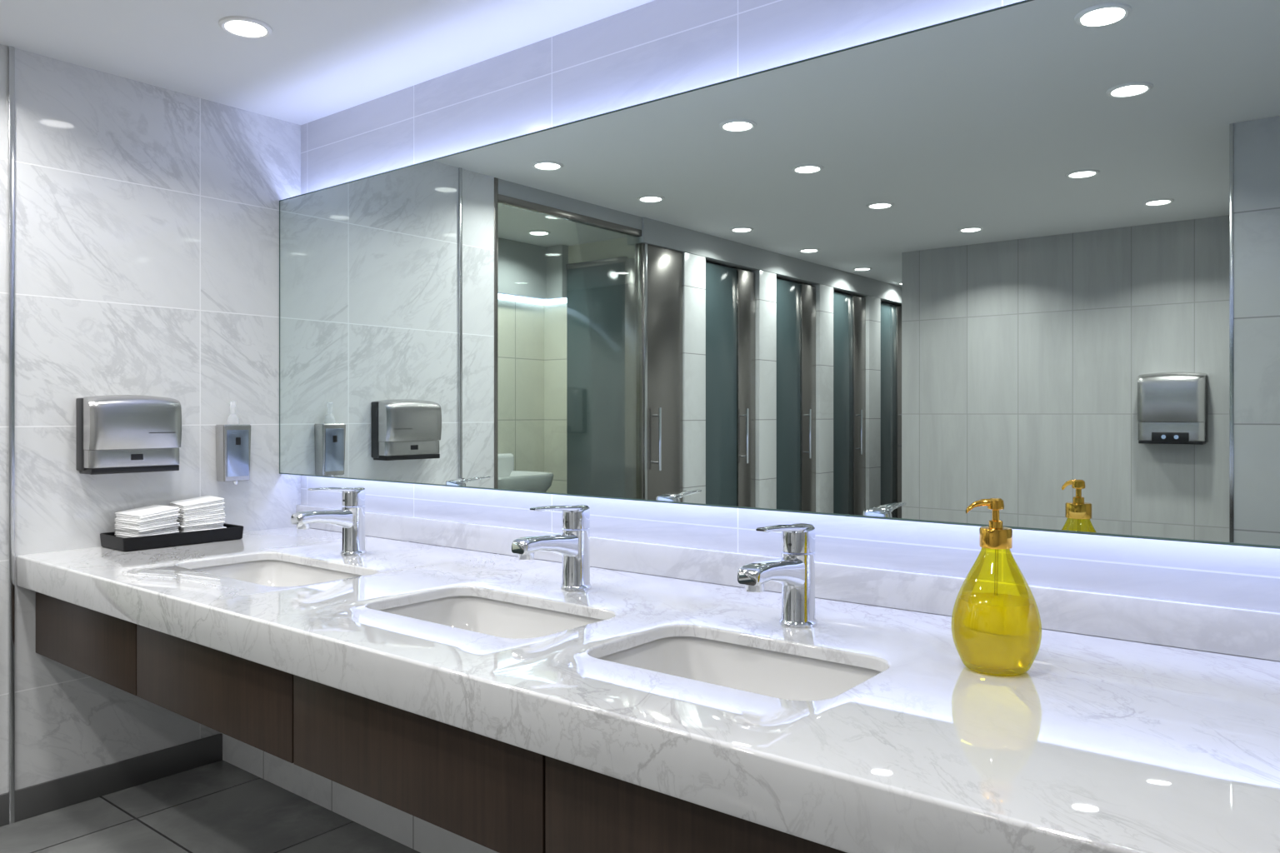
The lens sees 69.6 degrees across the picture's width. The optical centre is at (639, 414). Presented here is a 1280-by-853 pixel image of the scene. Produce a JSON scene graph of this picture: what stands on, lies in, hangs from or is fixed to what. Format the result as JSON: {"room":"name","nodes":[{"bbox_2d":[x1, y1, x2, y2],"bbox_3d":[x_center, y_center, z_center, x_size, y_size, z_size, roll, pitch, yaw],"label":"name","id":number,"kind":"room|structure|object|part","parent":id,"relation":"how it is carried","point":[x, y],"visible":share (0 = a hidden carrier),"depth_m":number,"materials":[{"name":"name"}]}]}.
{"room":"public restroom","nodes":[
{"label":"public restroom","id":0,"kind":"room"},
{"bbox_2d":[0,44,300,794],"bbox_3d":[-1.910,0.070,3.474,0.120,2.620,1.310,0,0,38],"label":"wall","id":1,"kind":"structure","parent":0,"point":[147,216],"depth_m":3.37,"materials":[{"name":"stone"}]},
{"bbox_2d":[8,45,14,824],"bbox_3d":[-2.120,0.070,3.103,0.014,2.620,0.017,0,0,38],"label":"trim strip","id":2,"kind":"object","parent":1,"relation":"attached to","point":[11,49],"visible":1,"depth_m":3.10,"materials":[{"name":"grey metal"}]},
{"bbox_2d":[0,733,222,826],"bbox_3d":[-1.968,1.327,3.296,0.012,0.105,0.960,0,0,38],"label":"baseboard","id":3,"kind":"structure","parent":1,"relation":"attached to","point":[47,797],"depth_m":3.34,"materials":[{"name":"grey metal"}]},
{"bbox_2d":[75,395,181,474],"bbox_3d":[-1.849,0.071,3.349,0.131,0.281,0.323,0,0,38],"label":"paper towel dispenser","id":4,"kind":"object","parent":1,"relation":"attached to","point":[115,434],"visible":1,"depth_m":3.29,"materials":[{"name":"silver plastic"}]},
{"bbox_2d":[215,424,251,484],"bbox_3d":[-1.624,0.114,3.677,0.074,0.332,0.117,0,0,38],"label":"soap dispenser","id":5,"kind":"object","parent":1,"relation":"attached to","point":[233,441],"visible":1,"depth_m":3.65,"materials":[{"name":"metal"}]},
{"bbox_3d":[-1.599,0.155,3.658,0.006,0.185,0.090,0,0,38],"label":"plate","id":6,"kind":"part","parent":5,"relation":"part of","materials":[{"name":"silver metal"}]},
{"bbox_2d":[0,760,420,852],"bbox_3d":[-2.284,1.430,0.137,6.350,0.100,7.200,0,0,38],"label":"floor","id":7,"kind":"structure","parent":0,"point":[220,807],"depth_m":3.09,"materials":[{"name":"tile"}]},
{"bbox_2d":[0,0,654,124],"bbox_3d":[-2.284,-1.290,0.137,6.350,0.100,7.200,0,0,38],"label":"ceiling","id":8,"kind":"structure","parent":0,"point":[319,59],"depth_m":3.03,"materials":[{"name":"white paint"}]},
{"bbox_2d":[218,15,272,38],"bbox_3d":[-1.261,-1.235,2.944,0.160,0.010,0.160,0,0,38],"label":"recessed light","id":9,"kind":"object","parent":8,"relation":"in","point":[242,27],"visible":1,"depth_m":2.94,"materials":[{"name":"white plastic"}]},
{"bbox_2d":[225,20,266,35],"bbox_3d":[-1.261,-1.237,2.944,0.122,0.004,0.122,0,0,38],"label":"diffuser","id":10,"kind":"object","parent":9,"relation":"attached to","point":[234,27],"depth_m":2.94,"materials":[{"name":"white plastic"}]},
{"bbox_2d":[221,733,498,852],"bbox_3d":[0.314,1.030,2.319,4.800,0.700,0.350,0,0,38],"label":"wall","id":11,"kind":"structure","parent":0,"point":[421,836],"depth_m":3.13,"materials":[{"name":"tile"}]},
{"bbox_2d":[35,591,846,852],"bbox_3d":[0.001,0.703,1.925,4.798,0.235,0.654,0,0,38],"label":"vanity cabinet","id":12,"kind":"object","parent":11,"relation":"attached to","point":[499,797],"visible":0.46,"depth_m":1.90,"materials":[{"name":"brown wood"}]},
{"bbox_3d":[-1.765,0.703,2.924,0.781,0.235,0.020,0,0,38],"label":"drawer","id":13,"kind":"part","parent":12,"relation":"part of","materials":[{"name":"brown wood"}]},
{"bbox_3d":[-1.132,0.703,2.421,0.824,0.235,0.020,0,0,38],"label":"drawer","id":14,"kind":"part","parent":12,"relation":"part of","materials":[{"name":"brown wood"}]},
{"bbox_3d":[-0.486,0.703,1.907,0.814,0.235,0.020,0,0,38],"label":"drawer","id":15,"kind":"part","parent":12,"relation":"part of","materials":[{"name":"brown wood"}]},
{"bbox_2d":[15,526,1279,852],"bbox_3d":[0.093,0.531,2.041,4.800,0.103,1.060,0,0,38],"label":"countertop","id":16,"kind":"structure","parent":12,"relation":"on","point":[1103,745],"depth_m":1.59,"materials":[{"name":"white stone"}]},
{"bbox_2d":[100,523,243,551],"bbox_3d":[-1.734,0.455,3.424,0.211,0.049,0.437,0,0,38],"label":"tray","id":17,"kind":"object","parent":16,"relation":"on","point":[108,540],"visible":0.87,"depth_m":3.32,"materials":[{"name":"black plastic"}]},
{"bbox_2d":[114,505,179,538],"bbox_3d":[-1.796,0.403,3.352,0.172,0.127,0.160,0,0,33],"label":"napkin stack","id":18,"kind":"object","parent":17,"relation":"in","point":[151,520],"visible":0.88,"depth_m":3.31,"materials":[{"name":"white paper"}]},
{"bbox_2d":[169,495,226,532],"bbox_3d":[-1.679,0.392,3.488,0.162,0.149,0.176,0,0,-45],"label":"napkin stack","id":19,"kind":"object","parent":17,"relation":"in","point":[207,512],"visible":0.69,"depth_m":3.43,"materials":[{"name":"white paper"}]},
{"bbox_2d":[191,560,360,587],"bbox_3d":[-1.141,0.582,2.875,0.688,0.152,0.368,0,0,38],"label":"undermount sink","id":20,"kind":"object","parent":16,"relation":"in","point":[277,573],"visible":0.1,"depth_m":3.13,"materials":[{"name":"white ceramic"}]},
{"bbox_2d":[290,487,366,555],"bbox_3d":[-1.039,0.362,3.089,0.086,0.234,0.264,0,0,38],"label":"faucet","id":21,"kind":"object","parent":16,"relation":"on","point":[351,517],"visible":1,"depth_m":3.12,"materials":[{"name":"silver metal"}]},
{"bbox_3d":[-1.054,0.360,3.070,0.060,0.079,0.216,0,0,38],"label":"spout","id":22,"kind":"part","parent":21,"relation":"part of","materials":[{"name":"silver metal"}]},
{"bbox_3d":[-1.026,0.256,3.105,0.058,0.021,0.198,0,0,38],"label":"lever","id":23,"kind":"part","parent":21,"relation":"part of","materials":[{"name":"silver metal"}]},
{"bbox_2d":[380,595,603,639],"bbox_3d":[-0.374,0.582,2.265,0.618,0.152,0.368,0,0,38],"label":"undermount sink","id":24,"kind":"object","parent":16,"relation":"in","point":[485,616],"visible":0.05,"depth_m":2.48,"materials":[{"name":"white ceramic"}]},
{"bbox_2d":[511,505,591,591],"bbox_3d":[-0.232,0.362,2.464,0.086,0.234,0.264,0,0,38],"label":"faucet","id":25,"kind":"object","parent":16,"relation":"on","point":[573,544],"visible":1,"depth_m":2.50,"materials":[{"name":"silver metal"}]},
{"bbox_3d":[-0.246,0.360,2.445,0.060,0.079,0.216,0,0,38],"label":"spout","id":26,"kind":"part","parent":25,"relation":"part of","materials":[{"name":"silver metal"}]},
{"bbox_3d":[-0.219,0.256,2.479,0.058,0.021,0.198,0,0,38],"label":"lever","id":27,"kind":"part","parent":25,"relation":"part of","materials":[{"name":"silver metal"}]},
{"bbox_2d":[597,636,880,700],"bbox_3d":[0.187,0.582,1.819,0.558,0.152,0.368,0,0,38],"label":"undermount sink","id":28,"kind":"object","parent":16,"relation":"in","point":[766,672],"visible":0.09,"depth_m":2.00,"materials":[{"name":"white ceramic"}]},
{"bbox_2d":[737,523,817,628],"bbox_3d":[0.306,0.362,2.033,0.086,0.234,0.264,0,0,38],"label":"faucet","id":29,"kind":"object","parent":16,"relation":"on","point":[795,570],"visible":1,"depth_m":2.06,"materials":[{"name":"silver metal"}]},
{"bbox_3d":[0.291,0.360,2.014,0.060,0.079,0.216,0,0,38],"label":"spout","id":30,"kind":"part","parent":29,"relation":"part of","materials":[{"name":"silver metal"}]},
{"bbox_3d":[0.319,0.256,2.049,0.058,0.021,0.198,0,0,38],"label":"lever","id":31,"kind":"part","parent":29,"relation":"part of","materials":[{"name":"silver metal"}]},
{"bbox_2d":[950,498,1041,675],"bbox_3d":[0.670,0.319,1.732,0.159,0.321,0.159,0,0,-8],"label":"soap bottle","id":32,"kind":"object","parent":16,"relation":"on","point":[996,634],"visible":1,"depth_m":1.70,"materials":[{"name":"yellow glass"}]},
{"bbox_3d":[0.670,0.190,1.732,0.013,0.021,0.013,0,0,0],"label":"stem","id":33,"kind":"part","parent":32,"relation":"part of","materials":[{"name":"gold metal"}]},
{"bbox_3d":[0.159,0.703,1.394,0.824,0.235,0.020,0,0,38],"label":"drawer","id":34,"kind":"part","parent":12,"relation":"part of","materials":[{"name":"brown wood"}]},
{"bbox_2d":[300,0,1279,612],"bbox_3d":[0.446,0.070,2.501,5.020,2.620,0.100,0,0,38],"label":"wall","id":35,"kind":"structure","parent":0,"point":[656,49],"depth_m":2.69,"materials":[{"name":"stone"}]},
{"bbox_2d":[279,0,1279,549],"bbox_3d":[0.390,-0.324,2.416,4.796,1.150,0.100,0,0,38],"label":"wall mirror","id":36,"kind":"object","parent":35,"relation":"attached to","point":[1025,254],"visible":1,"depth_m":2.23,"materials":[{"name":"clear glass"}]},
{"bbox_2d":[296,504,1279,661],"bbox_3d":[0.416,0.433,2.447,4.800,0.092,0.022,0,0,38],"label":"backsplash","id":37,"kind":"structure","parent":35,"relation":"attached to","point":[1252,633],"depth_m":2.24,"materials":[{"name":"stone"}]}
]}

